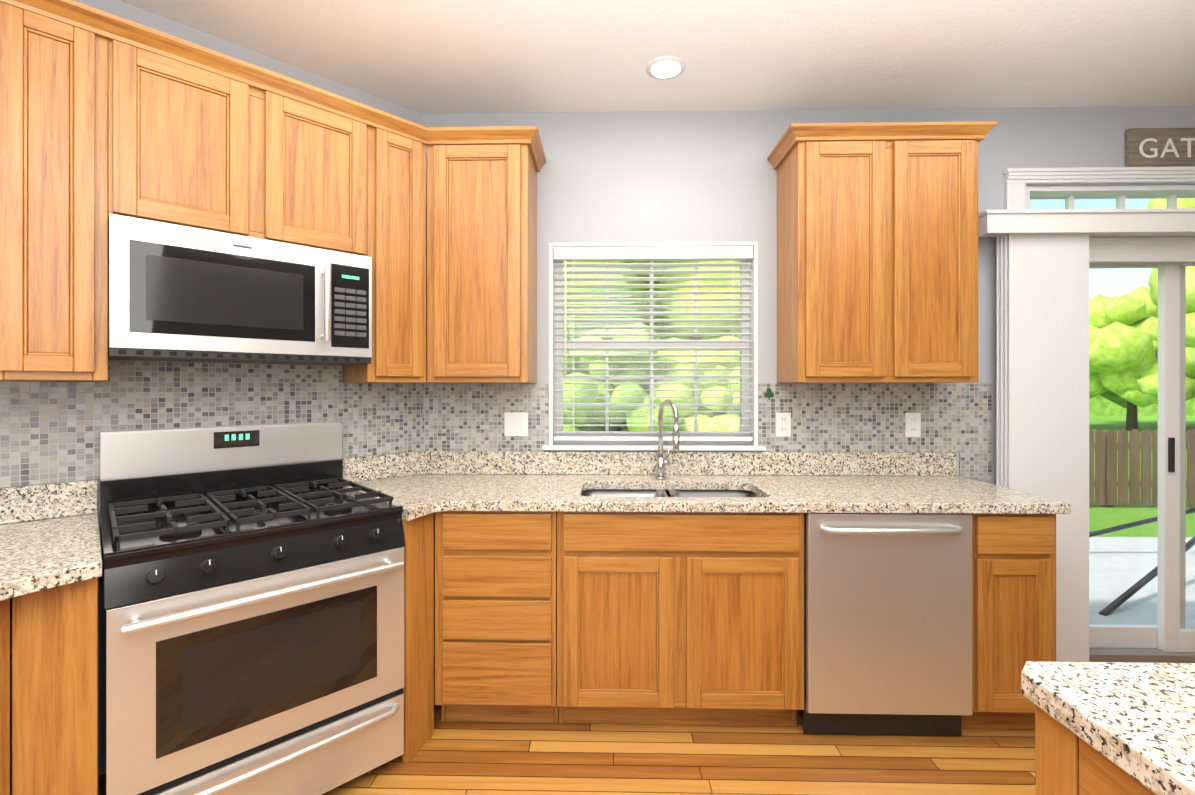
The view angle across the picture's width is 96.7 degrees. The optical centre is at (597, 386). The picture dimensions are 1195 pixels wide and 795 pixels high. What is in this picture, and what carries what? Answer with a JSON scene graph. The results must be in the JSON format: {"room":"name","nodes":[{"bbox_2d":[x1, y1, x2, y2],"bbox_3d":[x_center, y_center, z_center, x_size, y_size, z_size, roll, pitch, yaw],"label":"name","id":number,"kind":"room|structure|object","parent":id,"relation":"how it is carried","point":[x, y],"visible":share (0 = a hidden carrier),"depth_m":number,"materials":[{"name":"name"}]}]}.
{"room":"kitchen","nodes":[
{"label":"kitchen","id":0,"kind":"room"},
{"bbox_2d":[0,0,421,794],"bbox_3d":[-1.487,-0.010,2.187,2.141,2.720,0.150,0,0,-44],"label":"wall","id":1,"kind":"structure","parent":0,"point":[196,36],"depth_m":2.05,"materials":[{"name":"grey paint"}]},
{"bbox_2d":[0,2,127,380],"bbox_3d":[-1.688,-0.555,1.668,0.284,1.070,0.318,0,0,-44],"label":"upper cabinet","id":2,"kind":"object","parent":1,"relation":"attached to","point":[95,131],"depth_m":1.56,"materials":[{"name":"brown wood"}]},
{"bbox_2d":[128,45,263,238],"bbox_3d":[-1.481,-0.555,1.867,0.427,1.070,0.318,0,0,-44],"label":"upper cabinet","id":3,"kind":"object","parent":1,"relation":"attached to","point":[196,135],"depth_m":1.78,"materials":[{"name":"brown wood"}]},
{"bbox_2d":[108,214,371,365],"bbox_3d":[-1.293,-0.310,1.980,0.781,0.430,0.390,0,0,-44],"label":"over-the-range microwave","id":4,"kind":"object","parent":3,"relation":"attached to","point":[178,293],"visible":1,"depth_m":1.82,"materials":[{"name":"grey metal"}]},
{"bbox_2d":[264,91,391,382],"bbox_3d":[-1.158,-0.555,2.177,0.468,1.070,0.318,0,0,-44],"label":"upper cabinet","id":5,"kind":"object","parent":1,"relation":"attached to","point":[328,175],"depth_m":2.09,"materials":[{"name":"brown wood"}]},
{"bbox_2d":[392,133,425,382],"bbox_3d":[-0.963,-0.555,2.363,0.291,1.070,0.318,0,0,-44],"label":"upper cabinet","id":6,"kind":"object","parent":1,"relation":"attached to","point":[408,155],"depth_m":2.30,"materials":[{"name":"brown wood"}]},
{"bbox_2d":[0,0,545,171],"bbox_3d":[-0.983,-1.104,1.659,1.414,0.060,2.011,0,0,1],"label":"crown molding","id":7,"kind":"structure","parent":6,"relation":"attached to","point":[100,23],"depth_m":1.90,"materials":[{"name":"brown wood"}]},
{"bbox_2d":[99,656,1183,794],"bbox_3d":[1.232,1.400,0.346,7.100,0.100,5.250,0,0,1],"label":"floor","id":8,"kind":"structure","parent":0,"point":[483,758],"depth_m":1.91,"materials":[{"name":"brown wood"}]},
{"bbox_2d":[0,598,9,794],"bbox_3d":[-1.688,0.911,0.878,0.632,0.874,0.760,0,0,1],"label":"base cabinet","id":9,"kind":"object","parent":8,"relation":"on","point":[4,697],"visible":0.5,"depth_m":1.24,"materials":[{"name":"brown wood"}]},
{"bbox_2d":[0,512,101,600],"bbox_3d":[-1.618,0.453,1.131,0.761,0.038,1.418,0,0,1],"label":"countertop","id":10,"kind":"structure","parent":9,"relation":"on","point":[39,555],"depth_m":1.39,"materials":[{"name":"stone"}]},
{"bbox_2d":[12,577,98,794],"bbox_3d":[-1.329,0.911,1.306,0.148,0.874,0.019,0,0,-37],"label":"cabinet filler","id":11,"kind":"object","parent":8,"relation":"on","point":[55,690],"visible":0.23,"depth_m":1.30,"materials":[{"name":"brown wood"}]},
{"bbox_2d":[100,422,404,794],"bbox_3d":[-1.180,0.751,1.836,0.780,1.193,0.755,0,0,-44],"label":"steel gas range","id":12,"kind":"object","parent":8,"relation":"on","point":[252,609],"visible":1,"depth_m":1.64,"materials":[{"name":"silver metal"}]},
{"bbox_2d":[402,512,433,762],"bbox_3d":[-0.668,0.911,1.983,0.019,0.874,0.168,0,0,17],"label":"cabinet filler","id":13,"kind":"object","parent":8,"relation":"on","point":[418,690],"visible":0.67,"depth_m":1.97,"materials":[{"name":"brown wood"}]},
{"bbox_2d":[435,511,558,722],"bbox_3d":[-0.390,0.911,2.345,0.472,0.874,0.616,0,0,1],"label":"base cabinet","id":14,"kind":"object","parent":8,"relation":"on","point":[495,616],"visible":0.73,"depth_m":2.04,"materials":[{"name":"brown wood"}]},
{"bbox_2d":[557,512,803,725],"bbox_3d":[0.323,0.911,2.329,0.948,0.874,0.616,0,0,1],"label":"base cabinet","id":15,"kind":"object","parent":8,"relation":"on","point":[681,618],"visible":0.92,"depth_m":2.03,"materials":[{"name":"brown wood"}]},
{"bbox_2d":[346,474,1070,520],"bbox_3d":[0.298,0.453,2.243,2.928,0.038,0.790,0,0,1],"label":"countertop","id":16,"kind":"structure","parent":15,"relation":"on","point":[417,496],"depth_m":2.15,"materials":[{"name":"stone"}]},
{"bbox_2d":[0,451,955,523],"bbox_3d":[-0.132,0.376,1.518,3.718,0.113,2.257,0,0,1],"label":"backsplash","id":17,"kind":"structure","parent":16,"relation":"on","point":[37,502],"depth_m":2.60,"materials":[{"name":"beige stone"}]},
{"bbox_2d":[655,399,679,478],"bbox_3d":[0.323,0.245,2.474,0.102,0.376,0.163,0,0,1],"label":"pull-down faucet","id":18,"kind":"object","parent":16,"relation":"on","point":[662,462],"visible":1,"depth_m":2.51,"materials":[{"name":"silver metal"}]},
{"bbox_2d":[582,489,758,496],"bbox_3d":[0.313,0.568,2.268,0.808,0.190,0.393,0,0,1],"label":"double-bowl sink","id":19,"kind":"object","parent":16,"relation":"in","point":[657,493],"visible":0.04,"depth_m":2.44,"materials":[{"name":"silver metal"}]},
{"bbox_2d":[803,513,971,735],"bbox_3d":[1.107,0.912,2.280,0.610,0.869,0.674,0,0,1],"label":"stainless steel dishwasher","id":20,"kind":"object","parent":8,"relation":"on","point":[887,623],"visible":0.88,"depth_m":2.00,"materials":[{"name":"grey metal"}]},
{"bbox_2d":[962,514,1055,728],"bbox_3d":[1.580,0.911,2.303,0.328,0.874,0.616,0,0,1],"label":"base cabinet","id":21,"kind":"object","parent":8,"relation":"on","point":[1013,593],"visible":0.46,"depth_m":2.00,"materials":[{"name":"brown wood"}]},
{"bbox_2d":[1035,705,1155,794],"bbox_3d":[1.413,0.911,0.104,1.527,0.874,1.375,0,0,1],"label":"base cabinet","id":22,"kind":"object","parent":8,"relation":"on","point":[1068,762],"visible":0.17,"depth_m":0.74,"materials":[{"name":"brown wood"}]},
{"bbox_2d":[1021,661,1194,794],"bbox_3d":[1.435,0.453,0.091,1.603,0.038,1.470,0,0,1],"label":"countertop","id":23,"kind":"structure","parent":22,"relation":"on","point":[1136,721],"depth_m":0.72,"materials":[{"name":"stone"}]},
{"bbox_2d":[119,0,1194,113],"bbox_3d":[1.232,-1.420,0.346,7.100,0.100,5.250,0,0,1],"label":"ceiling","id":24,"kind":"structure","parent":0,"point":[481,56],"depth_m":2.16,"materials":[{"name":"white paint"}]},
{"bbox_2d":[646,56,685,79],"bbox_3d":[0.293,-1.367,2.281,0.170,0.006,0.170,0,0,1],"label":"recessed light","id":25,"kind":"object","parent":24,"relation":"in","point":[665,67],"visible":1,"depth_m":2.27,"materials":[{"name":"white glass"}]},
{"bbox_2d":[422,106,1194,655],"bbox_3d":[1.312,-0.010,2.695,4.760,2.720,0.150,0,0,1],"label":"wall","id":26,"kind":"structure","parent":0,"point":[670,176],"depth_m":2.63,"materials":[{"name":"grey paint"}]},
{"bbox_2d":[427,144,536,382],"bbox_3d":[-0.531,-0.555,2.498,0.452,1.070,0.317,0,0,1],"label":"upper cabinet","id":27,"kind":"object","parent":26,"relation":"attached to","point":[481,263],"visible":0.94,"depth_m":2.35,"materials":[{"name":"brown wood"}]},
{"bbox_2d":[0,360,991,544],"bbox_3d":[-0.042,0.215,1.517,3.898,0.670,2.258,0,0,1],"label":"tile backsplash","id":28,"kind":"structure","parent":26,"relation":"attached to","point":[50,432],"depth_m":2.48,"materials":[{"name":"grey tile"}]},
{"bbox_2d":[504,412,527,435],"bbox_3d":[-0.404,0.185,2.643,0.118,0.118,0.010,0,0,1],"label":"switch plate","id":29,"kind":"object","parent":28,"relation":"attached to","point":[515,423],"visible":1,"depth_m":2.64,"materials":[{"name":"white plastic"}]},
{"bbox_2d":[764,388,773,399],"bbox_3d":[0.846,0.035,2.618,0.048,0.057,0.004,0,0,1],"label":"decor","id":30,"kind":"object","parent":28,"relation":"attached to","point":[768,393],"visible":1,"depth_m":2.62,"materials":[{"name":"green"}]},
{"bbox_2d":[776,413,790,436],"bbox_3d":[0.915,0.185,2.615,0.072,0.118,0.009,0,0,1],"label":"electrical outlet","id":31,"kind":"object","parent":28,"relation":"attached to","point":[783,424],"visible":1,"depth_m":2.61,"materials":[{"name":"white plastic"}]},
{"bbox_2d":[905,413,920,436],"bbox_3d":[1.545,0.185,2.602,0.072,0.118,0.009,0,0,1],"label":"electrical outlet","id":32,"kind":"object","parent":28,"relation":"attached to","point":[912,424],"visible":1,"depth_m":2.60,"materials":[{"name":"white plastic"}]},
{"bbox_2d":[549,242,757,445],"bbox_3d":[0.278,-0.215,2.716,1.037,1.010,0.151,0,0,1],"label":"window","id":33,"kind":"structure","parent":26,"relation":"in","point":[555,427],"depth_m":2.72,"materials":[{"name":"white paint"}]},
{"bbox_2d":[554,246,752,440],"bbox_3d":[0.277,-0.217,2.671,0.993,0.969,0.067,0,0,1],"label":"window blinds","id":34,"kind":"object","parent":33,"relation":"attached to","point":[654,253],"visible":0.9,"depth_m":2.66,"materials":[{"name":"white plastic"}]},
{"bbox_2d":[542,445,765,450],"bbox_3d":[0.277,0.301,2.654,1.097,0.022,0.095,0,0,1],"label":"window sill","id":35,"kind":"structure","parent":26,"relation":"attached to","point":[652,447],"depth_m":2.61,"materials":[{"name":"white paint"}]},
{"bbox_2d":[777,140,977,382],"bbox_3d":[1.272,-0.555,2.460,0.780,1.070,0.317,0,0,1],"label":"upper cabinet","id":36,"kind":"object","parent":26,"relation":"attached to","point":[877,261],"visible":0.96,"depth_m":2.31,"materials":[{"name":"brown wood"}]},
{"bbox_2d":[767,121,997,169],"bbox_3d":[1.272,-1.104,2.444,0.876,0.060,0.344,0,0,1],"label":"crown molding","id":37,"kind":"structure","parent":36,"relation":"attached to","point":[793,135],"depth_m":2.29,"materials":[{"name":"brown wood"}]},
{"bbox_2d":[978,208,1194,237],"bbox_3d":[2.826,-0.764,2.493,2.069,0.104,0.145,0,0,1],"label":"valance","id":38,"kind":"object","parent":26,"relation":"attached to","point":[1161,220],"visible":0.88,"depth_m":2.44,"materials":[{"name":"white paint"}]},
{"bbox_2d":[982,232,1194,661],"bbox_3d":[2.826,0.294,2.501,2.005,2.072,0.077,0,0,1],"label":"vertical blinds","id":39,"kind":"object","parent":38,"relation":"hanging from","point":[1042,364],"visible":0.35,"depth_m":2.49,"materials":[{"name":"white plastic"}]},
{"bbox_2d":[1003,166,1194,662],"bbox_3d":[2.886,0.145,2.635,1.800,2.410,0.171,0,0,1],"label":"door frame","id":40,"kind":"structure","parent":26,"relation":"attached to","point":[1170,637],"depth_m":2.63,"materials":[{"name":"white paint"}]},
{"bbox_2d":[1089,238,1194,262],"bbox_3d":[3.020,-0.661,2.561,1.380,0.112,0.036,0,0,1],"label":"blind headrail","id":41,"kind":"object","parent":26,"relation":"attached to","point":[1141,250],"depth_m":2.55,"materials":[{"name":"white plastic"}]},
{"bbox_2d":[1125,128,1194,166],"bbox_3d":[2.885,-1.153,2.569,0.630,0.195,0.027,0,0,1],"label":"sign","id":42,"kind":"object","parent":26,"relation":"attached to","point":[1159,147],"visible":1,"depth_m":2.56,"materials":[{"name":"brown wood"}]},
{"label":"outside","id":43,"kind":"structure","parent":0,"visible":0},
{"bbox_2d":[1089,416,1194,536],"bbox_3d":[13.412,1.850,25.047,54.000,0.200,44.640,0,0,1],"label":"ground","id":44,"kind":"structure","parent":43,"point":[1115,425],"depth_m":7.53,"materials":[{"name":"green plant"}]},
{"bbox_2d":[563,351,580,375],"bbox_3d":[-0.889,0.591,6.565,1.819,2.318,1.899,0,0,1],"label":"tree","id":45,"kind":"object","parent":44,"relation":"on","point":[569,365],"depth_m":6.31,"materials":[{"name":"green plant"}]},
{"bbox_2d":[563,261,673,339],"bbox_3d":[-0.646,-2.736,10.807,6.274,8.973,6.366,0,0,1],"label":"tree","id":46,"kind":"object","parent":44,"relation":"on","point":[587,324],"depth_m":7.79,"materials":[{"name":"green plant"}]},
{"bbox_2d":[563,323,681,430],"bbox_3d":[0.150,0.507,6.508,1.894,2.487,2.136,0,0,1],"label":"tree","id":47,"kind":"object","parent":44,"relation":"on","point":[612,393],"depth_m":5.92,"materials":[{"name":"green plant"}]},
{"bbox_2d":[645,336,739,430],"bbox_3d":[1.338,0.548,6.521,1.694,2.403,1.964,0,0,1],"label":"tree","id":48,"kind":"object","parent":44,"relation":"on","point":[703,400],"depth_m":6.06,"materials":[{"name":"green plant"}]},
{"bbox_2d":[656,261,739,338],"bbox_3d":[3.495,-2.343,10.780,5.629,8.187,5.391,0,0,1],"label":"tree","id":49,"kind":"object","parent":44,"relation":"on","point":[699,303],"depth_m":8.44,"materials":[{"name":"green plant"}]},
{"bbox_2d":[1100,391,1126,407],"bbox_3d":[25.142,-1.490,22.998,6.704,6.480,6.255,0,0,1],"label":"tree","id":50,"kind":"object","parent":44,"relation":"on","point":[1120,402],"depth_m":23.31,"materials":[{"name":"green plant"}]},
{"bbox_2d":[1089,429,1194,506],"bbox_3d":[11.541,1.180,7.675,37.000,1.140,0.145,0,0,1],"label":"picket fence","id":51,"kind":"object","parent":44,"relation":"on","point":[1144,486],"depth_m":7.69,"materials":[{"name":"brown wood"}]},
{"bbox_2d":[1089,286,1194,430],"bbox_3d":[21.295,-1.144,21.112,6.115,5.788,6.291,0,0,1],"label":"tree","id":52,"kind":"object","parent":44,"relation":"on","point":[1110,336],"depth_m":19.82,"materials":[{"name":"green plant"}]},
{"bbox_2d":[1089,537,1194,627],"bbox_3d":[4.521,1.725,4.486,7.900,0.050,3.130,0,0,1],"label":"patio slab","id":53,"kind":"object","parent":44,"relation":"on","point":[1111,573],"depth_m":4.69,"materials":[{"name":"concrete"}]},
{"bbox_2d":[1089,507,1194,615],"bbox_3d":[5.931,1.075,4.670,4.332,1.290,1.935,0,0,1],"label":"swing frame","id":54,"kind":"object","parent":53,"relation":"on","point":[1119,600],"depth_m":4.30,"materials":[{"name":"grey metal"}]},
{"bbox_2d":[1089,395,1194,415],"bbox_3d":[18.072,-0.750,32.519,85.000,5.000,0.500,0,0,1],"label":"bushes","id":55,"kind":"object","parent":44,"relation":"on","point":[1152,408],"depth_m":31.99,"materials":[{"name":"green plant"}]},
{"bbox_2d":[1147,198,1194,347],"bbox_3d":[18.788,-3.372,13.962,5.664,10.245,5.582,0,0,1],"label":"tree","id":56,"kind":"object","parent":44,"relation":"on","point":[1189,289],"depth_m":14.66,"materials":[{"name":"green plant"}]}
]}

